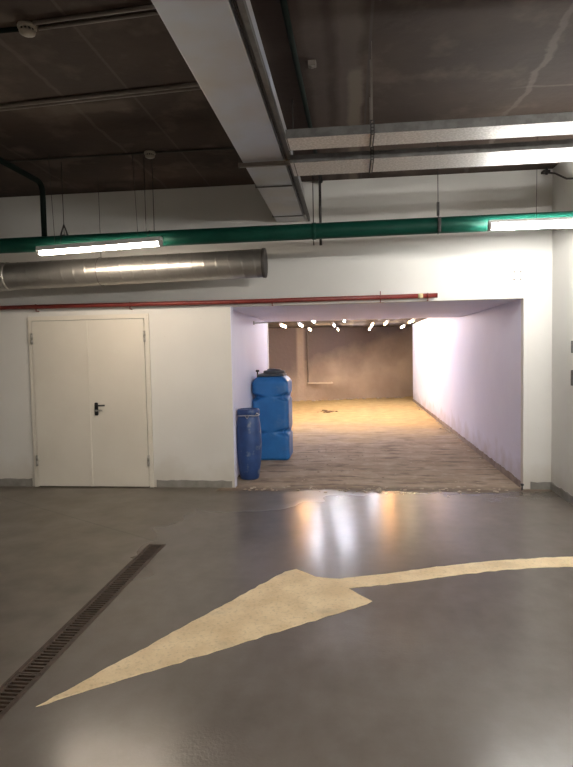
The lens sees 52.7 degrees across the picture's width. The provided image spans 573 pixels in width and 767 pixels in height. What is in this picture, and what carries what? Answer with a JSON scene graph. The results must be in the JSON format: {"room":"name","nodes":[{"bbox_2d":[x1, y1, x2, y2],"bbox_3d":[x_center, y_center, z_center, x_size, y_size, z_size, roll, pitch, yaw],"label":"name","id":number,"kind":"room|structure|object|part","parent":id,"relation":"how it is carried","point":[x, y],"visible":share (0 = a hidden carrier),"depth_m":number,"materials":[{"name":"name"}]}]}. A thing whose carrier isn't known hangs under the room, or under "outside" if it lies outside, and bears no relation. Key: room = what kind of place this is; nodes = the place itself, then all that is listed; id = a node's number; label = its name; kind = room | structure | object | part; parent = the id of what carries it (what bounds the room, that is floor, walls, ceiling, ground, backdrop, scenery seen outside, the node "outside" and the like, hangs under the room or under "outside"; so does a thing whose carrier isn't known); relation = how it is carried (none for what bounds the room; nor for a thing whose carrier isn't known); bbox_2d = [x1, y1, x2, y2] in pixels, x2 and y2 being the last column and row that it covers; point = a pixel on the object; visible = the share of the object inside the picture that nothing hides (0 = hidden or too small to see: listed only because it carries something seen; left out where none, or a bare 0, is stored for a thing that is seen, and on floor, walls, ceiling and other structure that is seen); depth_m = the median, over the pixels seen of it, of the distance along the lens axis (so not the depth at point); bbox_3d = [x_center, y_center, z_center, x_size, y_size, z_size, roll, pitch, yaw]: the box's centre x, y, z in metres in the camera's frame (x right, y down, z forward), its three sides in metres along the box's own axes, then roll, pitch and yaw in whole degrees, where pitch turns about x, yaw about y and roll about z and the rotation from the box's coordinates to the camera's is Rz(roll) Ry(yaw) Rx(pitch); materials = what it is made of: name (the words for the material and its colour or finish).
{"room":"parking garage","nodes":[
{"label":"parking garage","id":0,"kind":"room"},
{"bbox_2d":[233,310,267,476],"bbox_3d":[-2.767,-0.013,9.158,4.500,2.420,3.620,-1,3,6],"label":"wall","id":1,"kind":"structure","parent":0,"point":[250,340],"depth_m":8.50,"materials":[{"name":"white paint"}]},
{"bbox_2d":[253,321,281,324],"bbox_3d":[-0.299,-0.954,9.076,0.450,0.050,0.040,-1,3,6],"label":"conduit","id":2,"kind":"object","parent":1,"relation":"attached to","point":[254,322],"visible":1,"depth_m":9.07,"materials":[{"name":"grey metal"}]},
{"bbox_2d":[267,323,268,368],"bbox_3d":[-0.329,-0.037,10.699,0.012,2.200,0.070,-1,3,6],"label":"trim","id":3,"kind":"structure","parent":1,"relation":"attached to","point":[267,323],"depth_m":10.63,"materials":[{"name":"white"}]},
{"bbox_2d":[233,299,518,321],"bbox_3d":[1.170,-1.773,8.677,3.480,1.430,3.720,-1,3,6],"label":"soffit","id":4,"kind":"object","parent":1,"relation":"attached to","point":[436,309],"depth_m":8.15,"materials":[{"name":"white paint"}]},
{"bbox_2d":[0,169,552,488],"bbox_3d":[-1.097,-0.536,7.071,8.290,3.630,0.100,-1,3,6],"label":"wall","id":5,"kind":"structure","parent":0,"point":[190,345],"depth_m":6.90,"materials":[{"name":"beige paint"}]},
{"bbox_2d":[0,478,32,486],"bbox_3d":[-4.209,1.270,7.458,1.970,0.107,0.012,-1,3,6],"label":"baseboard","id":6,"kind":"structure","parent":5,"relation":"attached to","point":[6,481],"depth_m":7.37,"materials":[{"name":"grey paint"}]},
{"bbox_2d":[27,313,154,486],"bbox_3d":[-2.440,0.230,7.161,1.560,2.145,0.100,-1,3,6],"label":"door","id":7,"kind":"structure","parent":5,"relation":"in","point":[90,375],"depth_m":7.17,"materials":[{"name":"beige metal"}]},
{"bbox_3d":[-2.355,0.315,7.164,0.042,0.160,0.014,-1,3,6],"label":"handle plate","id":8,"kind":"part","parent":7,"relation":"part of","materials":[{"name":"black plastic"}]},
{"bbox_2d":[157,480,231,487],"bbox_3d":[-1.137,1.234,7.121,0.950,0.092,0.012,-1,3,6],"label":"baseboard","id":9,"kind":"structure","parent":5,"relation":"attached to","point":[160,483],"depth_m":7.11,"materials":[{"name":"grey paint"}]},
{"bbox_2d":[0,291,437,311],"bbox_3d":[-1.705,-0.964,7.010,6.908,0.133,0.102,-1,3,6],"label":"pipe","id":10,"kind":"object","parent":5,"relation":"attached to","point":[419,295],"visible":1,"depth_m":6.87,"materials":[{"name":"metal"}]},
{"bbox_2d":[230,307,236,486],"bbox_3d":[-0.644,0.171,7.065,0.012,2.200,0.116,-1,3,6],"label":"trim","id":11,"kind":"structure","parent":5,"relation":"attached to","point":[231,308],"depth_m":7.04,"materials":[{"name":"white paint"}]},
{"bbox_2d":[541,167,572,179],"bbox_3d":[2.866,-2.201,6.024,0.084,0.350,0.935,-1,3,3],"label":"bracket","id":12,"kind":"object","parent":5,"relation":"attached to","point":[546,171],"visible":1,"depth_m":6.28,"materials":[{"name":"black metal"}]},
{"bbox_2d":[0,396,572,766],"bbox_3d":[2.003,1.217,8.920,14.000,0.200,30.000,-1,3,6],"label":"floor","id":13,"kind":"structure","parent":0,"point":[474,669],"depth_m":3.69,"materials":[{"name":"concrete"}]},
{"bbox_2d":[0,544,165,719],"bbox_3d":[-1.371,1.577,2.749,0.160,0.102,4.580,-1,3,6],"label":"drain","id":14,"kind":"object","parent":13,"relation":"in","point":[27,675],"visible":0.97,"depth_m":3.43,"materials":[{"name":"black metal"}]},
{"bbox_2d":[236,408,261,479],"bbox_3d":[-0.489,0.784,7.555,0.330,0.915,0.330,0,4,26],"label":"barrel","id":15,"kind":"object","parent":13,"relation":"on","point":[248,433],"visible":0.99,"depth_m":7.43,"materials":[{"name":"blue plastic"}]},
{"bbox_3d":[-0.498,0.369,7.532,0.292,0.083,0.292,-1,3,6],"label":"lid","id":16,"kind":"part","parent":15,"relation":"part of","materials":[{"name":"blue plastic"}]},
{"bbox_2d":[252,369,292,459],"bbox_3d":[-0.212,0.461,9.052,0.560,1.384,0.630,-1,3,6],"label":"water tank","id":17,"kind":"object","parent":13,"relation":"on","point":[272,388],"visible":0.81,"depth_m":8.75,"materials":[{"name":"blue plastic"}]},
{"bbox_3d":[-0.190,-0.195,9.012,0.340,0.072,0.340,-1,3,6],"label":"lid","id":18,"kind":"part","parent":17,"relation":"part of","materials":[{"name":"black plastic"}]},
{"bbox_2d":[36,557,572,706],"bbox_3d":[0.810,1.410,4.046,4.648,0.003,1.132,-2,3,-20],"label":"painted arrow","id":19,"kind":"object","parent":13,"relation":"on","point":[291,598],"visible":1,"depth_m":3.67,"materials":[{"name":"beige paint"}]},
{"bbox_2d":[293,396,402,401],"bbox_3d":[2.037,0.513,19.262,4.092,0.056,0.365,-2,3,-12],"label":"ridge","id":20,"kind":"object","parent":13,"relation":"on","point":[395,396],"visible":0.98,"depth_m":19.28,"materials":[{"name":"soil"}]},
{"bbox_2d":[243,406,509,496],"bbox_3d":[1.652,0.953,11.780,3.263,0.024,10.633,-1,3,6],"label":"crumbs","id":21,"kind":"object","parent":13,"relation":"on","point":[446,429],"visible":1,"depth_m":6.96,"materials":[{"name":"soil"}]},
{"bbox_2d":[0,0,572,197],"bbox_3d":[1.008,-2.120,0.287,14.000,0.200,13.030,-1,3,6],"label":"ceiling","id":22,"kind":"structure","parent":0,"point":[432,59],"depth_m":4.23,"materials":[{"name":"grey concrete"}]},
{"bbox_2d":[0,27,18,33],"bbox_3d":[-3.371,-2.109,3.702,3.550,0.027,0.028,-1,3,7],"label":"conduit","id":23,"kind":"object","parent":22,"relation":"attached to","point":[9,29],"visible":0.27,"depth_m":3.48,"materials":[{"name":"black paint"}]},
{"bbox_2d":[17,20,36,37],"bbox_3d":[-1.551,-2.113,3.459,0.112,0.062,0.112,-1,3,6],"label":"smoke detector","id":24,"kind":"object","parent":22,"relation":"attached to","point":[26,28],"visible":1,"depth_m":3.43,"materials":[{"name":"plastic"}]},
{"bbox_2d":[60,162,67,243],"bbox_3d":[-2.296,-1.815,5.939,0.088,0.901,0.147,-3,3,-24],"label":"hanger","id":25,"kind":"object","parent":22,"relation":"hanging from","point":[63,226],"visible":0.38,"depth_m":5.94,"materials":[{"name":"grey metal"}]},
{"bbox_3d":[-2.298,-1.897,5.934,0.007,0.737,0.007,-2,3,-16],"label":"rod","id":26,"kind":"part","parent":25,"relation":"part of","materials":[{"name":"grey metal"}]},
{"bbox_2d":[7,152,143,161],"bbox_3d":[-3.150,-2.234,5.867,3.520,0.017,0.018,-1,3,7],"label":"conduit","id":27,"kind":"object","parent":22,"relation":"attached to","point":[137,152],"visible":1,"depth_m":5.74,"materials":[{"name":"grey"}]},
{"bbox_2d":[32,4,158,30],"bbox_3d":[-1.010,-2.138,3.358,0.986,0.023,0.092,-1,3,10],"label":"conduit","id":28,"kind":"object","parent":22,"relation":"attached to","point":[151,6],"visible":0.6,"depth_m":3.37,"materials":[{"name":"grey metal"}]},
{"bbox_2d":[36,153,162,255],"bbox_3d":[-1.845,-1.765,5.641,1.273,0.983,0.084,-1,3,6],"label":"lamp","id":29,"kind":"object","parent":22,"relation":"hanging from","point":[158,240],"visible":1,"depth_m":5.63,"materials":[{"name":"white plastic"}]},
{"bbox_2d":[0,82,200,110],"bbox_3d":[-2.691,-2.175,4.627,4.712,0.028,0.109,-1,3,10],"label":"conduit","id":30,"kind":"object","parent":22,"relation":"attached to","point":[187,86],"visible":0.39,"depth_m":4.39,"materials":[{"name":"grey metal"}]},
{"bbox_2d":[0,183,267,290],"bbox_3d":[-2.572,-1.672,6.532,4.707,1.241,0.331,-1,3,6],"label":"spiral duct","id":31,"kind":"object","parent":22,"relation":"hanging from","point":[252,263],"visible":1,"depth_m":6.34,"materials":[{"name":"metal"}]},
{"bbox_2d":[143,157,154,236],"bbox_3d":[-1.387,-1.830,5.839,0.083,0.897,0.150,-2,3,-22],"label":"hanger","id":32,"kind":"object","parent":22,"relation":"hanging from","point":[143,157],"visible":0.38,"depth_m":5.83,"materials":[{"name":"grey metal"}]},
{"bbox_3d":[-1.430,-1.911,5.839,0.007,0.733,0.007,1,4,29],"label":"rod","id":33,"kind":"part","parent":32,"relation":"part of","materials":[{"name":"grey metal"}]},
{"bbox_3d":[-1.346,-1.912,5.830,0.007,0.733,0.007,1,4,29],"label":"rod","id":34,"kind":"part","parent":32,"relation":"part of","materials":[{"name":"grey metal"}]},
{"bbox_2d":[144,150,155,158],"bbox_3d":[-1.340,-2.241,5.671,0.112,0.062,0.112,-1,3,6],"label":"smoke detector","id":35,"kind":"object","parent":22,"relation":"attached to","point":[149,154],"visible":1,"depth_m":5.64,"materials":[{"name":"plastic"}]},
{"bbox_2d":[155,147,234,152],"bbox_3d":[-0.774,-2.267,5.606,1.020,0.017,0.018,-1,3,5],"label":"conduit","id":36,"kind":"object","parent":22,"relation":"attached to","point":[230,147],"visible":0.66,"depth_m":5.61,"materials":[{"name":"grey"}]},
{"bbox_2d":[238,99,293,168],"bbox_3d":[-0.162,-1.980,4.594,0.460,0.509,0.030,-1,3,6],"label":"hanger","id":37,"kind":"object","parent":22,"relation":"hanging from","point":[284,162],"visible":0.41,"depth_m":4.60,"materials":[{"name":"grey metal"}]},
{"bbox_2d":[151,0,304,221],"bbox_3d":[-0.383,-1.851,2.887,0.344,0.370,7.860,-1,3,6],"label":"duct","id":38,"kind":"object","parent":37,"relation":"hanging from","point":[208,35],"visible":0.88,"depth_m":3.31,"materials":[{"name":"grey metal"}]},
{"bbox_2d":[231,0,309,220],"bbox_3d":[-0.177,-1.697,2.873,0.060,0.046,7.860,-1,3,6],"label":"rail","id":39,"kind":"object","parent":38,"relation":"attached to","point":[240,7],"visible":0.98,"depth_m":3.25,"materials":[{"name":"grey metal"}]},
{"bbox_3d":[0.052,-1.982,4.570,0.009,0.509,0.009,-2,3,-16],"label":"rod","id":40,"kind":"part","parent":37,"relation":"part of","materials":[{"name":"grey metal"}]},
{"bbox_2d":[280,0,322,182],"bbox_3d":[-0.056,-2.108,2.806,0.060,0.040,7.800,-1,3,7],"label":"ceiling pipe","id":41,"kind":"object","parent":22,"relation":"attached to","point":[284,7],"visible":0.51,"depth_m":3.84,"materials":[{"name":"black metal"}]},
{"bbox_2d":[308,60,315,68],"bbox_3d":[0.175,-2.185,3.961,0.055,0.045,0.050,-1,3,6],"label":"junction box","id":42,"kind":"object","parent":22,"relation":"attached to","point":[311,63],"visible":1,"depth_m":3.94,"materials":[{"name":"grey plastic"}]},
{"bbox_2d":[312,175,313,244],"bbox_3d":[0.276,-1.882,6.007,0.009,0.880,0.009,1,4,29],"label":"rod","id":43,"kind":"object","parent":22,"relation":"hanging from","point":[312,175],"visible":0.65,"depth_m":6.01,"materials":[{"name":"grey metal"}]},
{"bbox_2d":[318,153,321,244],"bbox_3d":[0.340,-1.860,5.851,0.027,0.910,0.028,-1,3,6],"label":"rod","id":44,"kind":"object","parent":22,"relation":"hanging from","point":[319,176],"visible":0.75,"depth_m":5.84,"materials":[{"name":"black metal"}]},
{"bbox_2d":[369,78,373,172],"bbox_3d":[0.641,-1.944,4.390,0.028,0.589,0.340,-1,3,6],"label":"strap","id":45,"kind":"object","parent":22,"relation":"hanging from","point":[371,160],"visible":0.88,"depth_m":4.24,"materials":[{"name":"metal"}]},
{"bbox_3d":[0.622,-1.975,4.222,0.005,0.509,0.006,-1,3,6],"label":"rod","id":46,"kind":"part","parent":45,"relation":"part of","materials":[{"name":"grey metal"}]},
{"bbox_2d":[290,139,572,176],"bbox_3d":[2.341,-1.712,4.217,4.620,0.061,0.330,-1,3,6],"label":"cable tray","id":47,"kind":"object","parent":45,"relation":"hanging from","point":[549,151],"visible":1,"depth_m":4.28,"materials":[{"name":"silver metal"}]},
{"bbox_3d":[2.323,-1.704,4.055,4.620,0.058,0.003,-1,3,6],"label":"rail","id":48,"kind":"part","parent":47,"relation":"part of","materials":[{"name":"grey metal"}]},
{"bbox_2d":[369,41,374,146],"bbox_3d":[0.565,-1.913,3.848,0.028,0.589,0.245,-1,3,6],"label":"strap","id":49,"kind":"object","parent":22,"relation":"hanging from","point":[372,136],"visible":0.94,"depth_m":3.75,"materials":[{"name":"metal"}]},
{"bbox_3d":[0.577,-1.960,3.965,0.005,0.509,0.006,-1,3,6],"label":"rod","id":50,"kind":"part","parent":49,"relation":"part of","materials":[{"name":"grey metal"}]},
{"bbox_3d":[0.551,-1.946,3.727,0.005,0.509,0.006,-1,3,6],"label":"rod","id":51,"kind":"part","parent":49,"relation":"part of","materials":[{"name":"grey metal"}]},
{"bbox_2d":[437,142,440,233],"bbox_3d":[1.447,-1.875,5.520,0.028,0.885,0.182,-1,3,6],"label":"hanger","id":52,"kind":"object","parent":22,"relation":"hanging from","point":[439,218],"visible":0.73,"depth_m":5.51,"materials":[{"name":"grey metal"}]},
{"bbox_2d":[0,211,572,253],"bbox_3d":[-0.097,-1.485,5.718,10.400,0.189,0.164,-1,3,6],"label":"pipe","id":53,"kind":"object","parent":52,"relation":"hanging from","point":[474,223],"visible":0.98,"depth_m":5.64,"materials":[{"name":"metal"}]},
{"bbox_2d":[0,157,46,235],"bbox_3d":[-2.754,-1.675,3.719,0.056,0.572,4.577,-1,3,6],"label":"riser pipe","id":54,"kind":"object","parent":53,"relation":"on","point":[4,162],"visible":0.98,"depth_m":5.92,"materials":[{"name":"black metal"}]},
{"bbox_3d":[1.446,-1.502,5.457,0.028,0.140,0.014,-1,3,6],"label":"clamp plate","id":55,"kind":"part","parent":52,"relation":"part of","materials":[{"name":"grey metal"}]},
{"bbox_2d":[487,136,572,230],"bbox_3d":[2.461,-1.858,5.166,1.270,0.925,0.076,0,3,6],"label":"lamp","id":56,"kind":"object","parent":22,"relation":"hanging from","point":[556,222],"visible":0.95,"depth_m":5.20,"materials":[{"name":"white plastic"}]},
{"bbox_2d":[268,327,412,400],"bbox_3d":[2.123,-0.697,19.699,13.014,2.420,0.200,-2,3,-11],"label":"wall","id":57,"kind":"structure","parent":0,"point":[360,362],"depth_m":19.57,"materials":[{"name":"brown paint"}]},
{"bbox_2d":[307,331,308,381],"bbox_3d":[0.707,-0.885,19.280,0.030,1.700,0.030,-2,3,-16],"label":"cable","id":58,"kind":"object","parent":57,"relation":"attached to","point":[307,331],"visible":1,"depth_m":19.26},
{"bbox_2d":[308,382,332,383],"bbox_3d":[1.142,-0.023,19.379,0.840,0.050,0.358,-1,3,6],"label":"batten","id":59,"kind":"object","parent":57,"relation":"attached to","point":[308,382],"visible":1,"depth_m":19.20,"materials":[{"name":"beige"}]},
{"bbox_2d":[268,318,426,327],"bbox_3d":[1.860,-1.863,17.171,12.000,0.200,13.300,-1,3,6],"label":"ceiling","id":60,"kind":"structure","parent":0,"point":[377,322],"depth_m":16.80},
{"bbox_2d":[285,112,572,150],"bbox_3d":[2.291,-1.680,3.673,4.600,0.061,0.235,-1,3,6],"label":"cable tray","id":61,"kind":"object","parent":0,"point":[546,124],"visible":1,"depth_m":3.76,"materials":[{"name":"grey metal"}]},
{"bbox_3d":[2.279,-1.675,3.558,4.600,0.058,0.003,-1,3,6],"label":"rail","id":62,"kind":"part","parent":61,"relation":"part of","materials":[{"name":"grey metal"}]},
{"bbox_2d":[412,299,520,480],"bbox_3d":[3.470,-0.323,12.490,0.220,2.420,11.620,-1,3,6],"label":"wall","id":63,"kind":"structure","parent":0,"point":[467,369],"depth_m":8.98,"materials":[{"name":"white paint"}]},
{"bbox_2d":[413,399,520,486],"bbox_3d":[3.377,0.845,12.568,0.015,0.083,11.620,-1,3,6],"label":"baseboard","id":64,"kind":"structure","parent":63,"relation":"attached to","point":[491,461],"depth_m":8.93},
{"bbox_2d":[551,161,572,495],"bbox_3d":[5.806,-0.605,5.811,5.710,3.630,1.100,-1,3,6],"label":"wall","id":65,"kind":"structure","parent":0,"point":[562,238],"depth_m":6.25,"materials":[{"name":"beige paint"}]},
{"bbox_2d":[530,482,572,504],"bbox_3d":[2.884,1.205,6.184,0.230,0.093,1.000,-1,3,6],"label":"baseboard","id":66,"kind":"structure","parent":65,"relation":"attached to","point":[533,485],"depth_m":6.58,"materials":[{"name":"grey paint"}]},
{"bbox_2d":[571,370,572,385],"bbox_3d":[2.928,-0.055,5.874,0.041,0.160,0.140,-1,3,6],"label":"wall switch","id":67,"kind":"object","parent":65,"relation":"attached to","point":[571,370],"visible":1,"depth_m":5.90,"materials":[{"name":"grey plastic"}]}
]}

